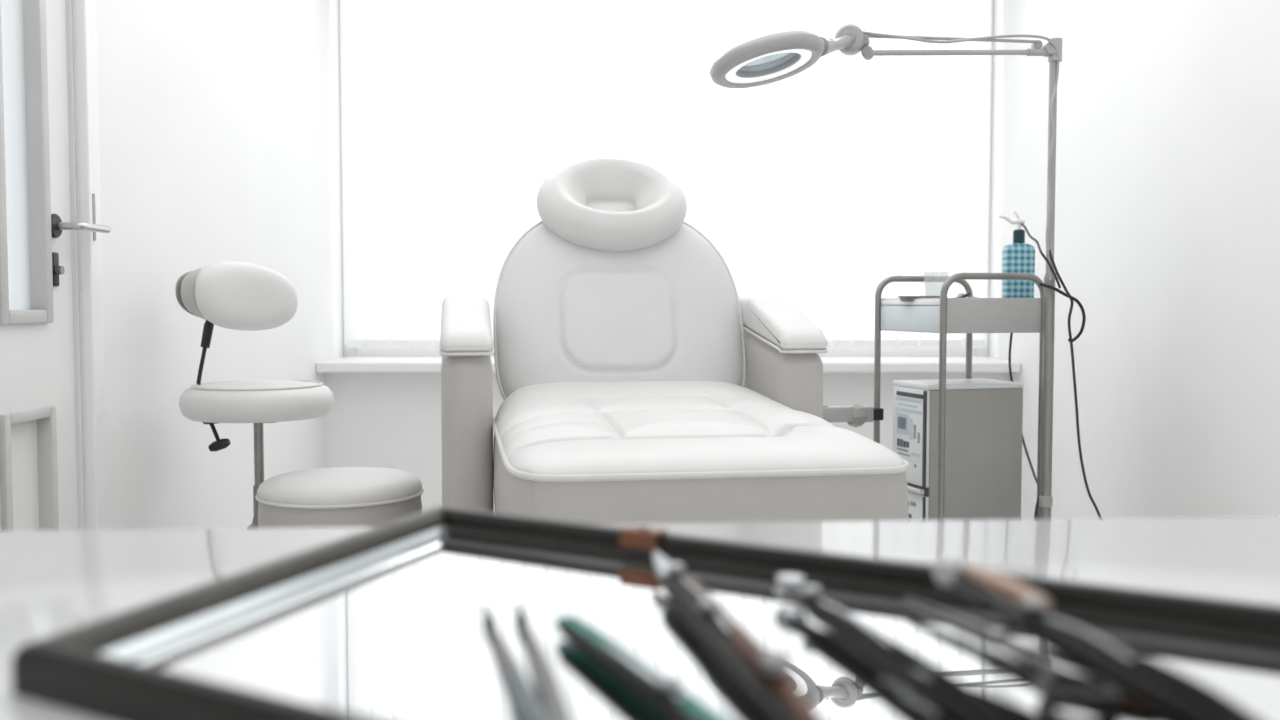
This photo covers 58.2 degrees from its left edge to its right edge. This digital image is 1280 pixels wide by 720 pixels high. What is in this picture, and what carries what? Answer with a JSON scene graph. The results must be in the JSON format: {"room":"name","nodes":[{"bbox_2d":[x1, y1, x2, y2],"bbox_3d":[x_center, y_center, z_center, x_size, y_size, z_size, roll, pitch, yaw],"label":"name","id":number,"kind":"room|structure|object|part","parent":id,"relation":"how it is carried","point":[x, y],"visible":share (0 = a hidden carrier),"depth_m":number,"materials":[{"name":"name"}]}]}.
{"room":"beauty treatment room","nodes":[
{"label":"beauty treatment room","id":0,"kind":"room"},
{"bbox_2d":[65,0,343,529],"bbox_3d":[-1.310,-0.484,1.878,0.120,2.620,6.200,0,3,0],"label":"wall","id":1,"kind":"structure","parent":0,"point":[220,120],"depth_m":3.29,"materials":[{"name":"white paint"}]},
{"bbox_2d":[0,0,110,530],"bbox_3d":[-1.277,-0.253,2.120,0.186,2.135,1.016,0,3,0],"label":"door","id":2,"kind":"structure","parent":1,"relation":"in","point":[38,462],"depth_m":2.44,"materials":[{"name":"white paint"}]},
{"bbox_3d":[-1.262,0.370,2.138,0.044,0.514,0.199,0,3,0],"label":"moulding","id":3,"kind":"part","parent":2,"relation":"part of","materials":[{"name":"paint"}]},
{"bbox_3d":[-1.279,0.359,2.358,0.014,0.490,0.175,0,3,0],"label":"panel","id":4,"kind":"part","parent":2,"relation":"part of","materials":[{"name":"white paint"}]},
{"bbox_3d":[-1.262,-0.605,2.310,0.044,1.064,0.199,0,3,0],"label":"moulding","id":5,"kind":"part","parent":2,"relation":"part of","materials":[{"name":"paint"}]},
{"bbox_3d":[-1.262,0.359,2.358,0.044,0.514,0.199,0,3,0],"label":"moulding","id":6,"kind":"part","parent":2,"relation":"part of","materials":[{"name":"paint"}]},
{"bbox_3d":[-1.250,-0.193,2.455,0.008,0.073,0.028,0,3,0],"label":"lock plate","id":7,"kind":"part","parent":2,"relation":"part of","materials":[{"name":"black metal"}]},
{"bbox_3d":[-1.248,-0.286,2.451,0.012,0.052,0.052,0,3,0],"label":"handle","id":8,"kind":"part","parent":2,"relation":"part of","materials":[{"name":"black metal"}]},
{"bbox_3d":[-1.215,-0.288,2.509,0.063,0.017,0.134,0,3,0],"label":"lever","id":9,"kind":"part","parent":2,"relation":"part of","materials":[{"name":"silver metal"}]},
{"bbox_3d":[-1.226,-0.321,2.580,0.004,0.105,0.015,0,3,0],"label":"strike plate","id":10,"kind":"part","parent":2,"relation":"part of","materials":[{"name":"grey metal"}]},
{"bbox_2d":[325,373,1009,511],"bbox_3d":[0.110,-0.625,4.735,2.720,2.620,0.420,0,3,0],"label":"wall","id":11,"kind":"structure","parent":0,"point":[379,420],"depth_m":4.57,"materials":[{"name":"white paint"}]},
{"bbox_2d":[339,0,993,356],"bbox_3d":[0.110,-0.891,4.837,2.720,1.758,0.070,0,3,0],"label":"window","id":12,"kind":"structure","parent":11,"relation":"in","point":[348,352],"depth_m":4.84,"materials":[{"name":"white paint"}]},
{"bbox_2d":[340,0,990,350],"bbox_3d":[0.110,-0.898,4.701,2.700,1.722,0.060,0,3,0],"label":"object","id":13,"kind":"structure","parent":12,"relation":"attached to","point":[828,181],"depth_m":4.71,"materials":[{"name":"white plastic"}]},
{"bbox_3d":[0.107,-0.049,4.725,2.547,0.024,0.004,0,3,0],"label":"bead chain","id":14,"kind":"part","parent":13,"relation":"part of","materials":[{"name":"white plastic"}]},
{"bbox_2d":[316,357,1020,372],"bbox_3d":[0.110,0.018,4.637,2.718,0.040,0.420,0,3,0],"label":"windowsill","id":15,"kind":"structure","parent":11,"relation":"attached to","point":[346,364],"depth_m":4.43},
{"bbox_2d":[988,0,1279,518],"bbox_3d":[1.530,-0.484,1.878,0.120,2.620,6.200,0,3,0],"label":"wall","id":16,"kind":"structure","parent":0,"point":[1167,239],"depth_m":3.31,"materials":[{"name":"white paint"}]},
{"bbox_3d":[0.110,0.875,1.946,3.020,0.100,6.200,0,3,0],"label":"floor","id":17,"kind":"structure","parent":0,"visible":0},
{"bbox_2d":[175,260,333,527],"bbox_3d":[-0.983,0.259,2.986,0.505,1.028,0.481,0,3,0],"label":"stool","id":18,"kind":"object","parent":17,"relation":"on","point":[235,295],"visible":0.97,"depth_m":2.87,"materials":[{"name":"white leather"}]},
{"bbox_3d":[-1.069,-0.166,2.983,0.040,0.136,0.310,2,4,39],"label":"plate","id":19,"kind":"part","parent":18,"relation":"part of","materials":[{"name":"white plastic"}]},
{"bbox_3d":[-1.071,0.172,2.884,0.052,0.065,0.080,0,3,-8],"label":"lever","id":20,"kind":"part","parent":18,"relation":"part of","materials":[{"name":"black plastic"}]},
{"bbox_3d":[-1.044,0.211,2.854,0.053,0.032,0.025,0,3,0],"label":"knob","id":21,"kind":"part","parent":18,"relation":"part of","materials":[{"name":"black plastic"}]},
{"bbox_3d":[-1.009,-0.163,2.935,0.070,0.179,0.289,2,4,39],"label":"backrest","id":22,"kind":"part","parent":18,"relation":"part of","materials":[{"name":"white leather"}]},
{"bbox_3d":[-0.983,0.101,2.959,0.378,0.092,0.378,0,3,0],"label":"seat","id":23,"kind":"part","parent":18,"relation":"part of","materials":[{"name":"white leather"}]},
{"bbox_2d":[255,467,423,527],"bbox_3d":[-0.748,0.529,2.890,0.408,0.498,0.408,0,3,0],"label":"footstool","id":24,"kind":"object","parent":17,"relation":"on","point":[335,496],"visible":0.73,"depth_m":2.73,"materials":[{"name":"white leather"}]},
{"bbox_2d":[257,467,421,504],"bbox_3d":[-0.748,0.306,2.879,0.400,0.052,0.400,0,3,0],"label":"cushion","id":25,"kind":"object","parent":24,"relation":"on","point":[335,485],"depth_m":2.76,"materials":[{"name":"white leather"}]},
{"bbox_2d":[0,516,1279,719],"bbox_3d":[0.041,0.520,0.511,1.440,0.750,0.800,0,3,-3],"label":"table","id":26,"kind":"object","parent":17,"relation":"on","point":[53,582],"visible":0.33,"depth_m":0.78,"materials":[{"name":"glass"}]},
{"bbox_2d":[12,506,1279,719],"bbox_3d":[0.047,0.133,0.528,0.663,0.022,0.367,2,3,30],"label":"tray","id":27,"kind":"object","parent":26,"relation":"on","point":[386,621],"visible":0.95,"depth_m":0.56,"materials":[{"name":"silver metal"}]},
{"bbox_3d":[-0.015,0.141,0.357,0.516,0.022,0.304,0,3,0],"label":"frame","id":28,"kind":"part","parent":27,"relation":"part of","materials":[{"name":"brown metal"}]},
{"bbox_3d":[-0.203,0.126,0.673,0.018,0.022,0.373,1,3,19],"label":"frame","id":29,"kind":"part","parent":27,"relation":"part of","materials":[{"name":"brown metal"}]},
{"bbox_2d":[482,602,571,719],"bbox_3d":[-0.051,0.135,0.508,0.022,0.008,0.213,-1,3,-13],"label":"tweezers","id":30,"kind":"object","parent":27,"relation":"on","point":[527,706],"visible":1,"depth_m":0.48,"materials":[{"name":"metal"}]},
{"bbox_3d":[-0.057,0.136,0.506,0.009,0.006,0.212,-1,3,-16],"label":"arm","id":31,"kind":"part","parent":30,"relation":"part of","materials":[{"name":"metal"}]},
{"bbox_3d":[-0.043,0.136,0.510,0.009,0.006,0.212,-1,3,-10],"label":"arm","id":32,"kind":"part","parent":30,"relation":"part of","materials":[{"name":"metal"}]},
{"bbox_2d":[555,616,726,719],"bbox_3d":[-0.001,0.132,0.490,0.018,0.014,0.182,-1,3,-24],"label":"nail clipper","id":33,"kind":"object","parent":27,"relation":"on","point":[665,695],"visible":1,"depth_m":0.48,"materials":[{"name":"green paint"}]},
{"bbox_2d":[619,526,666,550],"bbox_3d":[0.002,0.116,0.746,0.028,0.015,0.014,2,3,31],"label":"clip","id":34,"kind":"object","parent":27,"relation":"on","point":[643,537],"visible":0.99,"depth_m":0.74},
{"bbox_2d":[652,550,821,719],"bbox_3d":[0.037,0.126,0.562,0.024,0.017,0.284,-1,4,-11],"label":"tool","id":35,"kind":"object","parent":27,"relation":"on","point":[761,675],"visible":1,"depth_m":0.51,"materials":[{"name":"metal"}]},
{"bbox_3d":[0.038,0.131,0.538,0.018,0.009,0.237,-1,4,-11],"label":"handle","id":36,"kind":"part","parent":35,"relation":"part of","materials":[{"name":"black metal"}]},
{"bbox_3d":[0.106,0.125,0.686,0.610,0.022,0.018,2,3,31],"label":"frame","id":37,"kind":"part","parent":27,"relation":"part of","materials":[{"name":"brown metal"}]},
{"bbox_2d":[774,573,1011,719],"bbox_3d":[0.108,0.129,0.532,0.020,0.015,0.231,-1,3,-14],"label":"cuticle nippers","id":38,"kind":"object","parent":27,"relation":"on","point":[955,699],"visible":1,"depth_m":0.51,"materials":[{"name":"metal"}]},
{"bbox_3d":[0.107,0.133,0.513,0.011,0.009,0.193,-1,3,-12],"label":"handle","id":39,"kind":"part","parent":38,"relation":"part of","materials":[{"name":"black metal"}]},
{"bbox_3d":[0.116,0.132,0.515,0.011,0.009,0.193,-1,3,-16],"label":"handle","id":40,"kind":"part","parent":38,"relation":"part of","materials":[{"name":"black metal"}]},
{"bbox_2d":[906,664,1052,719],"bbox_3d":[0.132,0.137,0.471,0.011,0.009,0.117,-1,3,-27],"label":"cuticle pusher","id":41,"kind":"object","parent":27,"relation":"on","point":[1014,711],"visible":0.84,"depth_m":0.45,"materials":[{"name":"metal"}]},
{"bbox_2d":[901,596,1129,709],"bbox_3d":[0.172,0.132,0.541,0.058,0.009,0.167,-1,3,-20],"label":"scissors","id":42,"kind":"object","parent":27,"relation":"on","point":[1108,697],"visible":0.77,"depth_m":0.51,"materials":[{"name":"metal"}]},
{"bbox_3d":[0.166,0.132,0.556,0.012,0.005,0.136,-1,3,-15],"label":"blade","id":43,"kind":"part","parent":42,"relation":"part of","materials":[{"name":"silver metal"}]},
{"bbox_3d":[0.167,0.133,0.556,0.012,0.005,0.136,-1,3,-26],"label":"blade","id":44,"kind":"part","parent":42,"relation":"part of","materials":[{"name":"silver metal"}]},
{"bbox_2d":[933,558,1259,719],"bbox_3d":[0.184,0.117,0.488,0.030,0.032,0.188,-1,3,-21],"label":"large nippers","id":45,"kind":"object","parent":27,"relation":"on","point":[1166,691],"visible":1,"depth_m":0.47,"materials":[{"name":"metal"}]},
{"bbox_3d":[0.153,0.104,0.567,0.017,0.014,0.017,-1,9,-21],"label":"knob","id":46,"kind":"part","parent":45,"relation":"part of","materials":[{"name":"silver metal"}]},
{"bbox_3d":[0.171,0.106,0.536,0.012,0.009,0.050,-1,9,-21],"label":"grip plate","id":47,"kind":"part","parent":45,"relation":"part of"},
{"bbox_3d":[0.190,0.124,0.460,0.022,0.009,0.132,-1,9,-21],"label":"handle","id":48,"kind":"part","parent":45,"relation":"part of","materials":[{"name":"black metal"}]},
{"bbox_3d":[0.197,0.123,0.463,0.022,0.009,0.132,-1,9,-21],"label":"handle","id":49,"kind":"part","parent":45,"relation":"part of","materials":[{"name":"black metal"}]},
{"bbox_2d":[439,158,909,523],"bbox_3d":[0.015,0.144,2.495,0.890,1.304,1.341,0,3,-9],"label":"chair","id":50,"kind":"object","parent":17,"relation":"on","point":[637,384],"visible":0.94,"depth_m":2.64,"materials":[{"name":"white leather"}]},
{"bbox_3d":[-0.424,0.326,2.818,0.114,0.849,0.574,0,3,-9],"label":"arm","id":51,"kind":"part","parent":50,"relation":"part of","materials":[{"name":"white leather"}]},
{"bbox_3d":[-0.054,-0.118,2.952,0.630,0.548,0.281,0,3,-9],"label":"backrest","id":52,"kind":"part","parent":50,"relation":"part of","materials":[{"name":"white leather"}]},
{"bbox_3d":[0.057,0.117,2.349,0.680,0.083,1.030,0,3,-9],"label":"seat","id":53,"kind":"part","parent":50,"relation":"part of","materials":[{"name":"white leather"}]},
{"bbox_3d":[0.337,0.320,2.938,0.111,0.849,0.574,0,3,-9],"label":"arm","id":54,"kind":"part","parent":50,"relation":"part of","materials":[{"name":"white leather"}]},
{"bbox_2d":[710,24,1062,518],"bbox_3d":[0.718,-0.030,2.818,1.211,1.621,0.258,-1,3,-24],"label":"lamp","id":55,"kind":"object","parent":17,"relation":"on","point":[728,70],"visible":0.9,"depth_m":2.87,"materials":[{"name":"grey metal"}]},
{"bbox_3d":[0.525,-0.757,2.768,0.070,0.058,0.072,1,3,16],"label":"joint knob","id":56,"kind":"part","parent":55,"relation":"part of","materials":[{"name":"white plastic"}]},
{"bbox_3d":[0.796,-0.525,2.908,0.687,0.640,0.030,-1,3,-25],"label":"cord","id":57,"kind":"part","parent":55,"relation":"part of","materials":[{"name":"silver metal"}]},
{"bbox_2d":[1021,224,1060,287],"bbox_3d":[1.087,-0.294,3.193,0.055,0.194,0.314,0,3,0],"label":"cable","id":58,"kind":"object","parent":55,"relation":"attached to","point":[1023,225],"visible":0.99,"depth_m":3.04,"materials":[{"name":"rubber"}]},
{"bbox_2d":[1039,282,1085,342],"bbox_3d":[1.120,-0.125,3.047,0.120,0.160,0.028,0,3,0],"label":"cable","id":59,"kind":"object","parent":55,"relation":"hanging from","point":[1077,301],"visible":1,"depth_m":3.04,"materials":[{"name":"black plastic"}]},
{"bbox_2d":[1049,250,1101,518],"bbox_3d":[1.265,0.236,3.172,0.412,1.068,0.064,-2,4,-36],"label":"power cable","id":60,"kind":"object","parent":55,"relation":"hanging from","point":[1050,253],"visible":0.77,"depth_m":3.10,"materials":[{"name":"rubber"}]},
{"bbox_2d":[874,272,1043,519],"bbox_3d":[0.916,0.254,3.338,0.372,1.002,0.396,-1,3,-16],"label":"trolley","id":61,"kind":"object","parent":17,"relation":"on","point":[943,315],"visible":0.53,"depth_m":3.16,"materials":[{"name":"grey metal"}]},
{"bbox_2d":[823,404,883,426],"bbox_3d":[0.623,0.167,3.434,0.212,0.070,0.068,-1,3,-13],"label":"holder","id":62,"kind":"object","parent":61,"relation":"attached to","point":[856,415],"visible":0.77,"depth_m":3.41,"materials":[{"name":"silver metal"}]},
{"bbox_2d":[898,296,939,301],"bbox_3d":[0.808,-0.175,3.295,0.147,0.016,0.090,-1,3,-16],"label":"dish","id":63,"kind":"object","parent":61,"relation":"on","point":[902,298],"visible":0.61,"depth_m":3.26,"materials":[{"name":"grey metal"}]},
{"bbox_3d":[0.865,0.210,3.515,0.330,0.932,0.019,-1,3,-16],"label":"handle frame","id":64,"kind":"part","parent":61,"relation":"part of","materials":[{"name":"grey metal"}]},
{"bbox_2d":[893,378,1023,520],"bbox_3d":[0.914,0.325,3.355,0.326,0.525,0.203,-1,3,-16],"label":"machine","id":65,"kind":"object","parent":61,"relation":"on","point":[984,417],"visible":0.73,"depth_m":3.27,"materials":[{"name":"silver metal"}]},
{"bbox_2d":[898,416,905,429],"bbox_3d":[0.763,0.183,3.343,0.002,0.035,0.049,-1,3,-16],"label":"print","id":66,"kind":"object","parent":65,"relation":"attached to","point":[900,420],"depth_m":3.35},
{"bbox_2d":[896,413,908,435],"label":"print","id":67,"kind":"object","parent":65,"relation":"attached to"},
{"bbox_2d":[899,403,916,407],"bbox_3d":[0.771,0.130,3.310,0.002,0.006,0.104,-1,3,-16],"label":"print","id":68,"kind":"object","parent":65,"relation":"on","point":[901,405],"depth_m":3.31},
{"bbox_2d":[896,397,920,403],"bbox_3d":[0.771,0.115,3.310,0.002,0.008,0.142,-1,3,-16],"label":"print","id":69,"kind":"object","parent":65,"relation":"on","point":[897,398],"depth_m":3.31},
{"bbox_2d":[896,407,921,414],"bbox_3d":[0.773,0.146,3.305,0.002,0.009,0.148,-1,3,-16],"label":"print","id":70,"kind":"object","parent":65,"relation":"on","point":[899,410],"depth_m":3.30},
{"bbox_3d":[0.780,0.217,3.312,0.014,0.275,0.191,-1,3,-16],"label":"door","id":71,"kind":"part","parent":65,"relation":"part of","materials":[{"name":"white plastic"}]},
{"bbox_2d":[910,419,912,439],"bbox_3d":[0.777,0.198,3.294,0.002,0.060,0.013,-1,3,-16],"label":"print","id":72,"kind":"object","parent":65,"relation":"attached to","point":[911,420],"depth_m":3.29},
{"bbox_2d":[913,425,915,438],"bbox_3d":[0.783,0.204,3.275,0.002,0.040,0.011,-1,3,-16],"label":"print","id":73,"kind":"object","parent":65,"relation":"attached to","point":[914,430],"depth_m":3.27},
{"bbox_3d":[0.765,0.366,3.315,0.016,0.016,0.187,-1,3,-16],"label":"handle","id":74,"kind":"part","parent":65,"relation":"part of","materials":[{"name":"silver metal"}]},
{"bbox_2d":[911,452,919,457],"bbox_3d":[0.784,0.270,3.272,0.002,0.009,0.048,-1,3,-16],"label":"print","id":75,"kind":"object","parent":65,"relation":"attached to","point":[913,454],"depth_m":3.27},
{"bbox_3d":[0.780,0.477,3.325,0.014,0.199,0.191,-1,3,-16],"label":"door","id":76,"kind":"part","parent":65,"relation":"part of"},
{"bbox_2d":[917,432,919,442],"bbox_3d":[0.789,0.220,3.254,0.002,0.030,0.011,-1,3,-16],"label":"print","id":77,"kind":"object","parent":65,"relation":"attached to","point":[918,434],"depth_m":3.25},
{"bbox_3d":[0.922,0.070,3.345,0.310,0.015,0.203,-1,3,-16],"label":"lid","id":78,"kind":"part","parent":65,"relation":"part of","materials":[{"name":"white plastic"}]},
{"bbox_2d":[881,298,1040,332],"bbox_3d":[0.916,-0.131,3.319,0.296,0.096,0.376,-1,3,-16],"label":"tray","id":79,"kind":"object","parent":61,"relation":"on","point":[928,315],"depth_m":3.15,"materials":[{"name":"white plastic"}]},
{"bbox_2d":[954,292,977,297],"bbox_3d":[0.911,-0.177,3.217,0.111,0.027,0.044,-1,3,-27],"label":"clip","id":80,"kind":"object","parent":61,"relation":"on","point":[960,295],"visible":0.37,"depth_m":3.21,"materials":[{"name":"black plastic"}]},
{"bbox_3d":[0.967,0.228,3.158,0.330,0.932,0.019,-1,3,-16],"label":"handle frame","id":81,"kind":"part","parent":61,"relation":"part of","materials":[{"name":"grey metal"}]},
{"bbox_2d":[998,210,1034,297],"bbox_3d":[1.083,-0.299,3.318,0.106,0.265,0.052,0,3,-5],"label":"bottle","id":82,"kind":"object","parent":61,"relation":"on","point":[1019,256],"visible":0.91,"depth_m":3.30,"materials":[{"name":"blue plastic"}]},
{"bbox_2d":[1008,333,1038,518],"bbox_3d":[1.072,0.347,3.227,0.104,0.849,0.626,1,3,20],"label":"cable","id":83,"kind":"object","parent":61,"relation":"hanging from","point":[1011,334],"visible":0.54,"depth_m":3.44,"materials":[{"name":"rubber"}]}
]}

